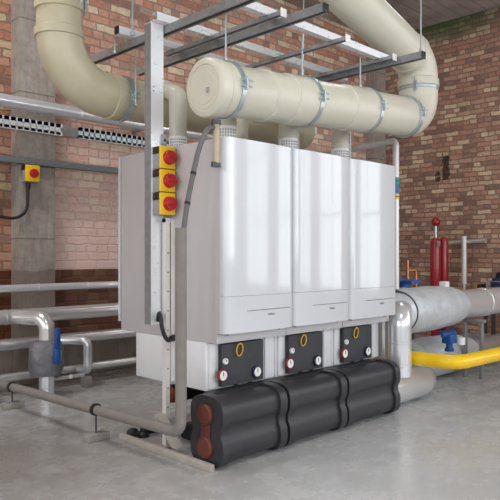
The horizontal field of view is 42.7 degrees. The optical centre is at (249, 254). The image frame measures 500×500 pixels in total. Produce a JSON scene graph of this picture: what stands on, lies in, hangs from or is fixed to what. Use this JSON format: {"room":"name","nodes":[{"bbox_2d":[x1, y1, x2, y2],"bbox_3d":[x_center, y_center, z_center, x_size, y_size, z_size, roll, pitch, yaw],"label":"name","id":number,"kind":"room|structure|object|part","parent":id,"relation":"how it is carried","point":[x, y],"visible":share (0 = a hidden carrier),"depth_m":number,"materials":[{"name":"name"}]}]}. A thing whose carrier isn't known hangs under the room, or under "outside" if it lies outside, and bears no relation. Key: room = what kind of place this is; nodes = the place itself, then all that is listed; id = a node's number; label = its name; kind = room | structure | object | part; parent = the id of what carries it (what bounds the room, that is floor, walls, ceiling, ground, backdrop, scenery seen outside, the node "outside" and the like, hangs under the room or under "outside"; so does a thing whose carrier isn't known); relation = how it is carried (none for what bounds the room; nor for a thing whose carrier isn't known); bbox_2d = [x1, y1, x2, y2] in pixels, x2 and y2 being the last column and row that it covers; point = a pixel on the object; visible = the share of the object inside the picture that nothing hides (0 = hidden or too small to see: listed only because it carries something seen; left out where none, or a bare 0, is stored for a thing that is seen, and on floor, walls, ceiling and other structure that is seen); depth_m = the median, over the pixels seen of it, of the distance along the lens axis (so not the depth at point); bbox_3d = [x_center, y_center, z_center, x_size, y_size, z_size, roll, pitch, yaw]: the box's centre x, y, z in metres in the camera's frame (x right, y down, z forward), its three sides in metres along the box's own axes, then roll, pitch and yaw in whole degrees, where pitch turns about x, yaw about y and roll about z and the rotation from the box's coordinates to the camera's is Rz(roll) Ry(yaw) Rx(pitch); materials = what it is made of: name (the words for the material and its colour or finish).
{"room":"mechanical room","nodes":[
{"label":"mechanical room","id":0,"kind":"room"},
{"bbox_2d":[0,0,365,338],"bbox_3d":[-2.227,-0.925,4.773,11.400,3.850,0.300,0,0,-45],"label":"wall","id":1,"kind":"structure","parent":0,"point":[86,202],"depth_m":5.51,"materials":[{"name":"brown brick"}]},
{"bbox_2d":[21,164,39,182],"bbox_3d":[-1.657,-0.617,4.842,0.115,0.126,0.117,0,0,-45],"label":"switch","id":2,"kind":"object","parent":1,"relation":"attached to","point":[30,173],"visible":1,"depth_m":4.82,"materials":[{"name":"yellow plastic"}]},
{"bbox_2d":[0,182,30,219],"bbox_3d":[-2.270,-0.408,4.439,1.468,0.290,0.127,0,0,-38],"label":"power cable","id":3,"kind":"object","parent":2,"relation":"attached to","point":[28,184],"visible":1,"depth_m":4.83,"materials":[{"name":"black rubber"}]},
{"bbox_3d":[-1.625,-0.617,4.819,0.069,0.069,0.026,0,0,-45],"label":"knob","id":4,"kind":"part","parent":2,"relation":"part of","materials":[{"name":"red plastic"}]},
{"bbox_2d":[11,0,54,385],"bbox_3d":[-1.693,-0.925,4.992,0.292,3.850,0.145,0,0,-45],"label":"column","id":5,"kind":"structure","parent":1,"relation":"attached to","point":[32,234],"depth_m":4.91,"materials":[{"name":"concrete"}]},
{"bbox_2d":[0,281,117,292],"bbox_3d":[-1.120,0.243,5.433,7.100,0.062,0.330,0,0,-45],"label":"insulated pipe","id":6,"kind":"object","parent":1,"relation":"attached to","point":[37,287],"visible":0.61,"depth_m":4.86,"materials":[{"name":"metal"}]},
{"bbox_2d":[0,155,117,173],"bbox_3d":[-1.116,-0.712,5.429,7.100,0.047,0.047,0,0,-45],"label":"conduit","id":7,"kind":"object","parent":1,"relation":"attached to","point":[3,158],"visible":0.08,"depth_m":5.01,"materials":[{"name":"grey metal"}]},
{"bbox_2d":[0,337,135,376],"bbox_3d":[-2.206,0.840,4.561,10.530,0.320,0.030,0,0,-45],"label":"baseboard","id":8,"kind":"structure","parent":1,"relation":"attached to","point":[103,350],"depth_m":5.45,"materials":[{"name":"concrete"}]},
{"bbox_2d":[0,328,135,351],"bbox_3d":[-1.107,0.645,5.421,7.100,0.094,0.366,0,0,-45],"label":"insulated pipe","id":9,"kind":"object","parent":1,"relation":"attached to","point":[9,344],"visible":0.18,"depth_m":4.99,"materials":[{"name":"metal"}]},
{"bbox_2d":[0,351,135,381],"bbox_3d":[-1.099,0.875,5.413,7.100,0.060,0.389,0,0,-45],"label":"insulated pipe","id":10,"kind":"object","parent":1,"relation":"attached to","point":[24,375],"visible":0.27,"depth_m":4.91,"materials":[{"name":"metal"}]},
{"bbox_2d":[0,115,168,147],"bbox_3d":[-1.171,-0.965,5.484,7.100,0.130,0.187,0,0,-45],"label":"cable tray","id":11,"kind":"object","parent":1,"relation":"attached to","point":[7,122],"visible":0.3,"depth_m":5.09,"materials":[{"name":"metal"}]},
{"bbox_3d":[-2.560,-0.986,3.989,3.020,0.089,0.038,0,0,-45],"label":"plate","id":12,"kind":"part","parent":11,"relation":"part of","materials":[{"name":"metal"}]},
{"bbox_3d":[-0.001,-0.986,6.548,3.940,0.089,0.038,0,0,-45],"label":"plate","id":13,"kind":"part","parent":11,"relation":"part of","materials":[{"name":"metal"}]},
{"bbox_2d":[0,93,372,161],"bbox_3d":[-1.113,-1.110,5.427,7.100,0.100,0.349,0,0,-45],"label":"insulated pipe","id":14,"kind":"object","parent":1,"relation":"attached to","point":[7,101],"visible":0.41,"depth_m":4.90,"materials":[{"name":"metal"}]},
{"bbox_2d":[366,43,385,163],"bbox_3d":[1.644,-0.925,8.347,0.270,3.850,0.120,0,0,-45],"label":"trim","id":15,"kind":"structure","parent":1,"relation":"attached to","point":[376,80],"depth_m":8.28,"materials":[{"name":"concrete"}]},
{"bbox_2d":[0,334,499,499],"bbox_3d":[1.131,1.100,1.414,11.400,0.200,9.800,0,0,-45],"label":"floor","id":16,"kind":"structure","parent":0,"point":[444,443],"depth_m":3.14,"materials":[{"name":"grey paint"}]},
{"bbox_2d":[28,328,63,393],"bbox_3d":[-1.407,0.750,4.472,0.245,0.500,0.294,0,0,-45],"label":"valve","id":17,"kind":"object","parent":16,"relation":"on","point":[45,358],"visible":0.94,"depth_m":4.40,"materials":[{"name":"grey metal"}]},
{"bbox_3d":[-1.324,0.625,4.379,0.050,0.250,0.045,0,0,-45],"label":"lever handle","id":18,"kind":"part","parent":17,"relation":"part of","materials":[{"name":"blue paint"}]},
{"bbox_2d":[0,303,117,340],"bbox_3d":[-1.002,0.514,5.315,7.100,0.252,0.665,0,0,-45],"label":"insulated pipe","id":19,"kind":"object","parent":17,"relation":"attached to","point":[44,318],"visible":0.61,"depth_m":4.57,"materials":[{"name":"metal"}]},
{"bbox_2d":[55,373,84,380],"bbox_3d":[-1.298,0.876,4.607,0.240,0.034,0.054,0,0,-45],"label":"insulated pipe","id":20,"kind":"object","parent":17,"relation":"attached to","point":[70,376],"visible":0.98,"depth_m":4.60,"materials":[{"name":"metal"}]},
{"bbox_2d":[61,336,91,387],"bbox_3d":[-1.301,0.805,4.856,0.234,0.389,0.127,0,0,8],"label":"insulated pipe","id":21,"kind":"object","parent":16,"relation":"on","point":[86,381],"visible":0.96,"depth_m":4.80,"materials":[{"name":"metal"}]},
{"bbox_2d":[0,228,186,442],"bbox_3d":[-1.047,0.438,3.674,0.135,1.124,2.125,0,0,-45],"label":"drain pipe","id":22,"kind":"object","parent":16,"relation":"on","point":[95,409],"visible":1,"depth_m":2.93,"materials":[{"name":"grey plastic"}]},
{"bbox_2d":[181,125,214,227],"bbox_3d":[-0.244,-0.368,2.984,0.171,0.499,0.030,0,0,-32],"label":"hose","id":23,"kind":"object","parent":22,"relation":"attached to","point":[208,128],"visible":1,"depth_m":2.96,"materials":[{"name":"grey plastic"}]},
{"bbox_2d":[126,428,156,437],"bbox_3d":[-0.571,0.973,3.526,0.224,0.055,0.068,0,0,-26],"label":"bracket","id":24,"kind":"object","parent":16,"relation":"on","point":[143,433],"visible":0.7,"depth_m":3.49,"materials":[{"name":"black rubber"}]},
{"bbox_2d":[119,218,213,472],"bbox_3d":[-0.397,0.404,3.245,0.144,1.192,0.750,0,0,-45],"label":"frame","id":25,"kind":"object","parent":16,"relation":"on","point":[163,447],"visible":0.98,"depth_m":3.31,"materials":[{"name":"white paint"}]},
{"bbox_2d":[118,152,165,380],"bbox_3d":[-0.441,0.053,3.744,0.500,1.249,0.476,0,0,-45],"label":"boiler","id":26,"kind":"object","parent":25,"relation":"attached to","point":[131,168],"visible":0.35,"depth_m":3.60,"materials":[{"name":"white metal"}]},
{"bbox_3d":[-0.592,0.293,3.895,0.498,0.180,0.050,0,0,-45],"label":"panel","id":27,"kind":"part","parent":26,"relation":"part of","materials":[{"name":"white metal"}]},
{"bbox_3d":[-0.592,-0.185,3.895,0.498,0.772,0.050,0,0,-45],"label":"panel","id":28,"kind":"part","parent":26,"relation":"part of","materials":[{"name":"white metal"}]},
{"bbox_2d":[163,80,186,146],"bbox_3d":[-0.456,-0.809,3.759,0.144,0.476,0.245,0,0,-45],"label":"outlet","id":29,"kind":"object","parent":26,"relation":"on","point":[176,95],"visible":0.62,"depth_m":3.68,"materials":[{"name":"white plastic"}]},
{"bbox_2d":[170,138,185,145],"bbox_3d":[-0.413,-0.641,3.680,0.089,0.058,0.025,0,0,-10],"label":"print","id":30,"kind":"object","parent":29,"relation":"on","point":[173,141],"depth_m":3.67,"materials":[{"name":"grey plastic"}]},
{"bbox_3d":[-0.475,0.994,3.343,0.104,0.012,0.160,0,0,-45],"label":"foot plate","id":31,"kind":"part","parent":25,"relation":"part of","materials":[{"name":"grey metal"}]},
{"bbox_3d":[-0.438,0.983,3.204,0.028,0.034,0.750,0,0,-45],"label":"floor rail","id":32,"kind":"part","parent":25,"relation":"part of","materials":[{"name":"grey metal"}]},
{"bbox_2d":[166,136,291,390],"bbox_3d":[-0.102,0.065,3.405,0.500,1.271,0.478,0,0,-45],"label":"boiler","id":33,"kind":"object","parent":25,"relation":"attached to","point":[239,223],"visible":0.99,"depth_m":3.20,"materials":[{"name":"white metal"}]},
{"bbox_2d":[215,118,236,137],"bbox_3d":[-0.105,-0.720,3.408,0.144,0.298,0.217,0,0,-45],"label":"outlet","id":34,"kind":"object","parent":33,"relation":"on","point":[228,128],"visible":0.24,"depth_m":3.38,"materials":[{"name":"white plastic"}]},
{"bbox_2d":[220,128,235,136],"bbox_3d":[-0.122,-0.641,3.386,0.098,0.058,0.027,0,0,-10],"label":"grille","id":35,"kind":"object","parent":34,"relation":"on","point":[229,132],"depth_m":3.38,"materials":[{"name":"grey plastic"}]},
{"bbox_3d":[0.049,0.293,3.254,0.498,0.180,0.050,0,0,-45],"label":"panel","id":36,"kind":"part","parent":33,"relation":"part of","materials":[{"name":"white metal"}]},
{"bbox_3d":[0.049,-0.185,3.254,0.498,0.772,0.050,0,0,-45],"label":"panel","id":37,"kind":"part","parent":33,"relation":"part of","materials":[{"name":"white metal"}]},
{"bbox_2d":[181,421,192,439],"bbox_3d":[-0.078,0.960,3.684,0.700,0.080,0.160,0,0,-45],"label":"block","id":38,"kind":"object","parent":16,"relation":"on","point":[186,434],"visible":0.14,"depth_m":3.45,"materials":[{"name":"black rubber"}]},
{"bbox_2d":[170,377,274,402],"bbox_3d":[0.030,0.805,3.849,1.314,0.230,0.096,0,0,-45],"label":"pipe","id":39,"kind":"object","parent":38,"relation":"on","point":[191,392],"visible":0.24,"depth_m":3.43,"materials":[{"name":"black rubber"}]},
{"bbox_2d":[190,358,400,467],"bbox_3d":[0.330,0.830,3.549,1.564,0.336,0.234,0,0,-45],"label":"pipe manifold","id":40,"kind":"object","parent":16,"relation":"on","point":[230,423],"visible":0.99,"depth_m":3.28,"materials":[{"name":"black plastic"}]},
{"bbox_3d":[-0.209,0.830,3.010,0.010,0.156,0.060,0,0,-45],"label":"link plate","id":41,"kind":"part","parent":40,"relation":"part of","materials":[{"name":"orange metal"}]},
{"bbox_2d":[274,149,348,376],"bbox_3d":[0.256,0.065,3.762,0.500,1.271,0.478,0,0,-45],"label":"boiler","id":42,"kind":"object","parent":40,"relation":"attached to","point":[320,181],"visible":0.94,"depth_m":3.58,"materials":[{"name":"white metal"}]},
{"bbox_2d":[278,124,298,148],"bbox_3d":[0.253,-0.739,3.765,0.144,0.336,0.217,0,0,-45],"label":"outlet","id":43,"kind":"object","parent":42,"relation":"on","point":[288,136],"visible":0.33,"depth_m":3.74,"materials":[{"name":"white plastic"}]},
{"bbox_2d":[282,140,297,147],"bbox_3d":[0.236,-0.641,3.743,0.098,0.058,0.027,0,0,-10],"label":"print","id":44,"kind":"object","parent":43,"relation":"on","point":[287,143],"depth_m":3.74,"materials":[{"name":"grey plastic"}]},
{"bbox_3d":[0.238,-0.069,3.781,0.500,1.001,0.426,0,0,-45],"label":"casing","id":45,"kind":"part","parent":42,"relation":"part of","materials":[{"name":"white metal"}]},
{"bbox_3d":[0.406,0.293,3.612,0.498,0.180,0.050,0,0,-45],"label":"panel","id":46,"kind":"part","parent":42,"relation":"part of","materials":[{"name":"white metal"}]},
{"bbox_3d":[0.406,-0.185,3.612,0.498,0.772,0.050,0,0,-45],"label":"panel","id":47,"kind":"part","parent":42,"relation":"part of","materials":[{"name":"white metal"}]},
{"bbox_2d":[331,159,394,365],"bbox_3d":[0.614,0.065,4.120,0.500,1.271,0.478,0,0,-45],"label":"boiler","id":48,"kind":"object","parent":40,"relation":"attached to","point":[371,184],"visible":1,"depth_m":3.93,"materials":[{"name":"white metal"}]},
{"bbox_2d":[330,128,349,157],"bbox_3d":[0.611,-0.758,4.123,0.144,0.374,0.217,0,0,-45],"label":"outlet","id":49,"kind":"object","parent":48,"relation":"on","point":[340,146],"visible":0.37,"depth_m":4.10,"materials":[{"name":"white plastic"}]},
{"bbox_2d":[335,150,348,157],"bbox_3d":[0.594,-0.641,4.101,0.098,0.058,0.027,0,0,-10],"label":"print","id":50,"kind":"object","parent":49,"relation":"on","point":[343,153],"depth_m":4.09,"materials":[{"name":"grey plastic"}]},
{"bbox_3d":[0.596,-0.069,4.138,0.500,1.001,0.426,0,0,-45],"label":"casing","id":51,"kind":"part","parent":48,"relation":"part of","materials":[{"name":"white metal"}]},
{"bbox_3d":[0.764,0.293,3.970,0.498,0.180,0.050,0,0,-45],"label":"panel","id":52,"kind":"part","parent":48,"relation":"part of","materials":[{"name":"white metal"}]},
{"bbox_3d":[0.764,-0.185,3.970,0.498,0.772,0.050,0,0,-45],"label":"panel","id":53,"kind":"part","parent":48,"relation":"part of","materials":[{"name":"white metal"}]},
{"bbox_2d":[377,321,388,358],"bbox_3d":[0.905,0.595,4.335,0.092,0.310,0.092,0,0,-45],"label":"insulated pipe","id":54,"kind":"object","parent":48,"relation":"attached to","point":[383,327],"visible":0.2,"depth_m":4.29,"materials":[{"name":"metal"}]},
{"bbox_2d":[430,217,440,335],"bbox_3d":[2.147,0.283,7.394,0.132,1.433,0.124,0,0,-45],"label":"cylinder","id":55,"kind":"object","parent":16,"relation":"on","point":[435,243],"visible":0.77,"depth_m":7.35,"materials":[{"name":"paint"}]},
{"bbox_3d":[2.150,-0.265,7.396,0.032,0.150,0.032,0,0,-45],"label":"stem","id":56,"kind":"part","parent":55,"relation":"part of","materials":[{"name":"metal"}]},
{"bbox_3d":[2.150,-0.384,7.396,0.100,0.098,0.100,0,0,-45],"label":"knob","id":57,"kind":"part","parent":55,"relation":"part of","materials":[{"name":"red paint"}]},
{"bbox_2d":[373,347,499,368],"bbox_3d":[2.413,0.790,5.111,3.335,0.420,0.685,0,0,-31],"label":"gas pipe","id":58,"kind":"object","parent":16,"relation":"on","point":[441,361],"visible":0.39,"depth_m":4.18,"materials":[{"name":"yellow metal"}]},
{"bbox_2d":[440,237,448,334],"bbox_3d":[2.263,0.395,7.467,0.110,1.210,0.110,0,0,-45],"label":"cylinder","id":59,"kind":"object","parent":16,"relation":"on","point":[444,241],"visible":0.36,"depth_m":7.42,"materials":[{"name":"paint"}]},
{"bbox_2d":[398,333,499,403],"bbox_3d":[1.910,0.830,5.627,0.525,0.332,3.644,0,0,39],"label":"insulated pipe","id":60,"kind":"object","parent":16,"relation":"on","point":[422,382],"visible":0.45,"depth_m":4.95,"materials":[{"name":"metal"}]},
{"bbox_2d":[389,300,412,377],"bbox_3d":[1.032,0.551,4.346,0.148,0.489,0.439,0,0,17],"label":"insulated pipe","id":61,"kind":"object","parent":60,"relation":"attached to","point":[400,324],"visible":0.81,"depth_m":4.15,"materials":[{"name":"metal"}]},
{"bbox_2d":[462,318,486,378],"bbox_3d":[1.824,0.761,5.218,0.050,0.477,0.200,0,0,-45],"label":"stand","id":62,"kind":"object","parent":16,"relation":"on","point":[465,321],"visible":0.88,"depth_m":5.17,"materials":[{"name":"metal"}]},
{"bbox_2d":[389,286,499,332],"bbox_3d":[2.124,0.400,5.587,3.394,0.336,0.339,0,0,-45],"label":"insulated pipe","id":63,"kind":"object","parent":62,"relation":"on","point":[434,307],"visible":0.69,"depth_m":4.71,"materials":[{"name":"metal"}]},
{"bbox_2d":[320,138,398,288],"bbox_3d":[0.786,-0.293,4.730,0.046,1.066,0.724,0,0,-45],"label":"tube","id":64,"kind":"object","parent":63,"relation":"on","point":[391,141],"visible":0.67,"depth_m":4.47,"materials":[{"name":"white metal"}]},
{"bbox_2d":[399,279,420,287],"bbox_3d":[1.160,0.240,4.844,0.210,0.120,0.190,0,0,-45],"label":"valve","id":65,"kind":"object","parent":63,"relation":"on","point":[406,283],"visible":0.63,"depth_m":4.81,"materials":[{"name":"blue paint"}]},
{"bbox_3d":[1.160,0.198,4.844,0.210,0.035,0.190,0,0,-45],"label":"handle","id":66,"kind":"part","parent":65,"relation":"part of","materials":[{"name":"blue paint"}]},
{"bbox_2d":[439,281,448,286],"bbox_3d":[1.513,0.230,4.978,0.060,0.050,0.060,0,0,-45],"label":"thermostat box","id":67,"kind":"object","parent":63,"relation":"on","point":[441,283],"visible":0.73,"depth_m":4.96,"materials":[{"name":"white plastic"}]},
{"bbox_2d":[438,329,464,351],"bbox_3d":[1.527,0.652,4.830,0.210,0.155,0.130,0,0,-45],"label":"valve","id":68,"kind":"object","parent":63,"relation":"attached to","point":[449,337],"visible":1,"depth_m":4.83,"materials":[{"name":"blue paint"}]},
{"bbox_3d":[1.775,0.774,5.268,0.040,0.452,0.024,0,0,-45],"label":"leg","id":69,"kind":"part","parent":62,"relation":"part of","materials":[{"name":"metal"}]},
{"bbox_3d":[1.874,0.774,5.169,0.040,0.452,0.024,0,0,-45],"label":"leg","id":70,"kind":"part","parent":62,"relation":"part of","materials":[{"name":"metal"}]},
{"bbox_2d":[461,332,490,338],"bbox_3d":[2.224,0.890,6.297,0.250,0.220,0.200,0,0,-45],"label":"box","id":71,"kind":"object","parent":16,"relation":"on","point":[472,335],"visible":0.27,"depth_m":6.25,"materials":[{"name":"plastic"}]},
{"bbox_2d":[483,314,495,334],"bbox_3d":[2.493,0.698,6.665,0.550,0.605,0.380,0,0,-45],"label":"bench","id":72,"kind":"object","parent":16,"relation":"on","point":[493,316],"visible":0.03,"depth_m":6.38,"materials":[{"name":"grey metal"}]},
{"bbox_2d":[476,284,485,287],"bbox_3d":[2.423,0.350,6.698,0.100,0.090,0.066,0,0,-45],"label":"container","id":73,"kind":"object","parent":72,"relation":"on","point":[477,285],"visible":0.43,"depth_m":6.67,"materials":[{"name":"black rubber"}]},
{"bbox_3d":[2.553,0.710,6.930,0.030,0.580,0.030,0,0,-45],"label":"leg","id":74,"kind":"part","parent":72,"relation":"part of","materials":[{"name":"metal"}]},
{"bbox_2d":[486,280,491,287],"bbox_3d":[2.493,0.330,6.629,0.100,0.130,0.050,0,0,-45],"label":"container","id":75,"kind":"object","parent":72,"relation":"on","point":[488,283],"visible":0.4,"depth_m":6.59,"materials":[{"name":"grey plastic"}]},
{"bbox_3d":[2.432,0.710,6.385,0.030,0.580,0.030,0,0,-45],"label":"leg","id":76,"kind":"part","parent":72,"relation":"part of","materials":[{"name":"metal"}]},
{"bbox_2d":[492,272,499,286],"bbox_3d":[2.584,0.285,6.537,0.162,0.220,0.162,0,0,-45],"label":"container","id":77,"kind":"object","parent":72,"relation":"on","point":[495,281],"visible":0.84,"depth_m":6.51,"materials":[{"name":"blue plastic"}]},
{"bbox_3d":[-0.084,0.053,4.102,0.500,1.249,0.477,0,0,-45],"label":"boiler","id":78,"kind":"object","parent":16,"relation":"on","visible":0},
{"bbox_2d":[237,118,247,139],"bbox_3d":[-0.098,-0.809,4.117,0.144,0.476,0.245,0,0,-45],"label":"outlet","id":79,"kind":"object","parent":78,"relation":"on","point":[242,124],"visible":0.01,"depth_m":4.03,"materials":[{"name":"white plastic"}]},
{"bbox_3d":[0.274,0.053,4.460,0.500,1.249,0.477,0,0,-45],"label":"boiler","id":80,"kind":"object","parent":16,"relation":"on","visible":0},
{"bbox_2d":[298,127,299,148],"bbox_3d":[0.260,-0.809,4.474,0.144,0.476,0.245,0,0,-45],"label":"outlet","id":81,"kind":"object","parent":80,"relation":"on","point":[298,127],"visible":0.01,"depth_m":4.42,"materials":[{"name":"white plastic"}]},
{"bbox_2d":[283,0,499,29],"bbox_3d":[1.131,-2.950,1.414,11.400,0.200,9.800,0,0,-45],"label":"ceiling","id":82,"kind":"structure","parent":0,"point":[434,12],"depth_m":7.39,"materials":[{"name":"concrete"}]},
{"bbox_2d":[130,0,133,35],"bbox_3d":[-0.647,-2.030,3.518,0.019,1.640,0.022,0,0,-45],"label":"rod","id":83,"kind":"object","parent":82,"relation":"hanging from","point":[132,31],"visible":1,"depth_m":3.51,"materials":[{"name":"metal"}]},
{"bbox_3d":[-0.647,-2.030,3.518,0.009,1.640,0.009,0,0,-22],"label":"rod","id":84,"kind":"part","parent":83,"relation":"part of","materials":[{"name":"metal"}]},
{"bbox_2d":[90,0,425,324],"bbox_3d":[0.308,-0.444,3.674,1.740,1.607,2.160,0,0,-45],"label":"support frame","id":85,"kind":"object","parent":83,"relation":"hanging from","point":[153,41],"visible":0.8,"depth_m":3.34,"materials":[{"name":"metal"}]},
{"bbox_2d":[134,51,137,105],"bbox_3d":[-0.650,-1.005,3.635,0.019,0.310,0.022,0,0,-45],"label":"rod","id":86,"kind":"object","parent":85,"relation":"hanging from","point":[135,102],"visible":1,"depth_m":3.63,"materials":[{"name":"metal"}]},
{"bbox_3d":[-0.650,-1.005,3.635,0.009,0.310,0.009,0,0,-22],"label":"rod","id":87,"kind":"part","parent":86,"relation":"part of","materials":[{"name":"metal"}]},
{"bbox_3d":[-0.501,-0.422,3.340,0.080,1.565,0.052,0,0,-45],"label":"post","id":88,"kind":"part","parent":85,"relation":"part of","materials":[{"name":"metal"}]},
{"bbox_2d":[161,134,166,145],"bbox_3d":[-0.450,-0.603,3.343,0.032,0.055,0.016,0,0,-45],"label":"plate","id":89,"kind":"object","parent":85,"relation":"attached to","point":[163,136],"visible":1,"depth_m":3.33,"materials":[{"name":"grey metal"}]},
{"bbox_2d":[153,192,176,215],"bbox_3d":[-0.434,-0.263,3.295,0.098,0.114,0.104,0,0,-45],"label":"switch","id":90,"kind":"object","parent":85,"relation":"attached to","point":[164,204],"visible":1,"depth_m":3.27,"materials":[{"name":"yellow plastic"}]},
{"bbox_3d":[-0.407,-0.263,3.277,0.075,0.075,0.026,0,0,-45],"label":"knob","id":91,"kind":"part","parent":90,"relation":"part of","materials":[{"name":"red plastic"}]},
{"bbox_2d":[153,169,176,192],"bbox_3d":[-0.434,-0.382,3.295,0.098,0.114,0.104,0,0,-45],"label":"switch","id":92,"kind":"object","parent":85,"relation":"attached to","point":[164,180],"visible":0.97,"depth_m":3.27,"materials":[{"name":"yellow plastic"}]},
{"bbox_3d":[-0.407,-0.382,3.277,0.075,0.075,0.026,0,0,-45],"label":"knob","id":93,"kind":"part","parent":92,"relation":"part of","materials":[{"name":"red plastic"}]},
{"bbox_2d":[153,145,176,169],"bbox_3d":[-0.434,-0.500,3.295,0.098,0.115,0.104,0,0,-45],"label":"switch","id":94,"kind":"object","parent":85,"relation":"attached to","point":[164,157],"visible":0.97,"depth_m":3.27,"materials":[{"name":"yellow plastic"}]},
{"bbox_3d":[-0.407,-0.500,3.277,0.075,0.075,0.026,0,0,-45],"label":"knob","id":95,"kind":"part","parent":94,"relation":"part of","materials":[{"name":"red plastic"}]},
{"bbox_2d":[156,311,174,341],"bbox_3d":[-0.429,0.369,3.287,0.111,0.160,0.067,0,0,-10],"label":"cable","id":96,"kind":"object","parent":85,"relation":"attached to","point":[159,318],"visible":0.96,"depth_m":3.26,"materials":[{"name":"black rubber"}]},
{"bbox_2d":[224,13,227,59],"bbox_3d":[-0.117,-1.066,3.087,0.019,0.268,0.022,0,0,-45],"label":"rod","id":97,"kind":"object","parent":85,"relation":"hanging from","point":[225,58],"visible":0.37,"depth_m":3.08,"materials":[{"name":"metal"}]},
{"bbox_3d":[-0.117,-1.066,3.087,0.009,0.268,0.009,0,0,-22],"label":"rod","id":98,"kind":"part","parent":97,"relation":"part of","materials":[{"name":"metal"}]},
{"bbox_2d":[300,35,303,75],"bbox_3d":[0.285,-1.085,3.488,0.019,0.230,0.022,0,0,-45],"label":"rod","id":99,"kind":"object","parent":85,"relation":"hanging from","point":[301,35],"visible":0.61,"depth_m":3.48,"materials":[{"name":"metal"}]},
{"bbox_3d":[0.285,-1.085,3.488,0.009,0.230,0.009,0,0,-22],"label":"rod","id":100,"kind":"part","parent":99,"relation":"part of","materials":[{"name":"metal"}]},
{"bbox_3d":[0.682,-0.545,4.501,0.041,1.290,0.041,0,0,-45],"label":"post","id":101,"kind":"part","parent":85,"relation":"part of","materials":[{"name":"metal"}]},
{"bbox_2d":[359,57,361,86],"bbox_3d":[0.668,-1.105,3.871,0.019,0.190,0.022,0,0,-45],"label":"rod","id":102,"kind":"object","parent":85,"relation":"hanging from","point":[360,85],"visible":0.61,"depth_m":3.87,"materials":[{"name":"metal"}]},
{"bbox_3d":[0.668,-1.105,3.871,0.009,0.190,0.009,0,0,22],"label":"rod","id":103,"kind":"part","parent":102,"relation":"part of","materials":[{"name":"metal"}]},
{"bbox_2d":[34,0,314,148],"bbox_3d":[-0.173,-1.816,3.948,2.164,2.068,0.798,0,0,-45],"label":"duct","id":104,"kind":"object","parent":82,"relation":"attached to","point":[59,34],"visible":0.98,"depth_m":3.48,"materials":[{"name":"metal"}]},
{"bbox_2d":[303,0,316,134],"bbox_3d":[0.431,-1.925,5.211,0.320,1.850,0.040,0,0,-45],"label":"strut","id":105,"kind":"object","parent":82,"relation":"hanging from","point":[303,0],"visible":0.21,"depth_m":5.21,"materials":[{"name":"metal"}]},
{"bbox_3d":[0.438,-1.955,5.218,0.009,1.790,0.009,0,0,-23],"label":"rod","id":106,"kind":"part","parent":105,"relation":"part of","materials":[{"name":"metal"}]},
{"bbox_2d":[187,0,438,137],"bbox_3d":[0.310,-1.754,3.442,2.716,2.216,0.369,0,0,-45],"label":"duct","id":107,"kind":"object","parent":82,"relation":"attached to","point":[217,88],"visible":0.99,"depth_m":3.59,"materials":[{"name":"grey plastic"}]},
{"bbox_2d":[211,119,220,167],"bbox_3d":[-0.164,-0.528,3.034,0.059,0.227,0.048,0,0,-45],"label":"trap","id":108,"kind":"object","parent":107,"relation":"hanging from","point":[215,163],"visible":0.99,"depth_m":3.02,"materials":[{"name":"beige plastic"}]},
{"bbox_2d":[218,61,241,117],"bbox_3d":[-0.141,-0.790,3.055,0.098,0.268,0.264,0,0,-45],"label":"socket","id":109,"kind":"object","parent":107,"relation":"attached to","point":[232,106],"depth_m":2.97,"materials":[{"name":"beige plastic"}]},
{"bbox_2d":[253,69,281,121],"bbox_3d":[0.060,-0.812,3.256,0.049,0.265,0.264,0,0,-45],"label":"socket","id":110,"kind":"object","parent":107,"relation":"attached to","point":[275,107],"depth_m":3.18,"materials":[{"name":"beige plastic"}]},
{"bbox_2d":[275,73,320,125],"bbox_3d":[0.230,-0.830,3.426,0.188,0.275,0.264,0,0,-45],"label":"socket","id":111,"kind":"object","parent":107,"relation":"attached to","point":[306,110],"depth_m":3.34,"materials":[{"name":"beige plastic"}]},
{"bbox_2d":[332,84,380,131],"bbox_3d":[0.608,-0.870,3.804,0.258,0.280,0.264,0,0,-45],"label":"socket","id":112,"kind":"object","parent":107,"relation":"attached to","point":[366,115],"depth_m":3.72,"materials":[{"name":"beige plastic"}]},
{"bbox_2d":[419,0,422,50],"bbox_3d":[1.015,-2.030,3.794,0.019,1.640,0.022,0,0,-45],"label":"rod","id":113,"kind":"object","parent":82,"relation":"hanging from","point":[420,48],"visible":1,"depth_m":3.79,"materials":[{"name":"metal"}]},
{"bbox_3d":[1.015,-2.030,3.794,0.009,1.640,0.009,0,0,-22],"label":"rod","id":114,"kind":"part","parent":113,"relation":"part of","materials":[{"name":"metal"}]},
{"bbox_2d":[399,260,416,286],"bbox_3d":[1.216,0.170,4.986,0.240,0.260,0.067,0,0,-34],"label":"copper pipework","id":115,"kind":"object","parent":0,"point":[408,270],"visible":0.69,"depth_m":4.99,"materials":[{"name":"orange metal"}]},
{"bbox_2d":[386,6,499,334],"bbox_3d":[5.056,-0.925,5.339,0.300,3.850,9.200,0,0,-45],"label":"wall","id":116,"kind":"structure","parent":0,"point":[449,171],"depth_m":7.68,"materials":[{"name":"brown brick"}]},
{"bbox_2d":[449,236,486,289],"bbox_3d":[2.556,0.100,7.500,0.180,0.640,0.451,0,0,-45],"label":"pipe","id":117,"kind":"object","parent":116,"relation":"attached to","point":[464,241],"visible":0.91,"depth_m":7.44,"materials":[{"name":"metal"}]}
]}

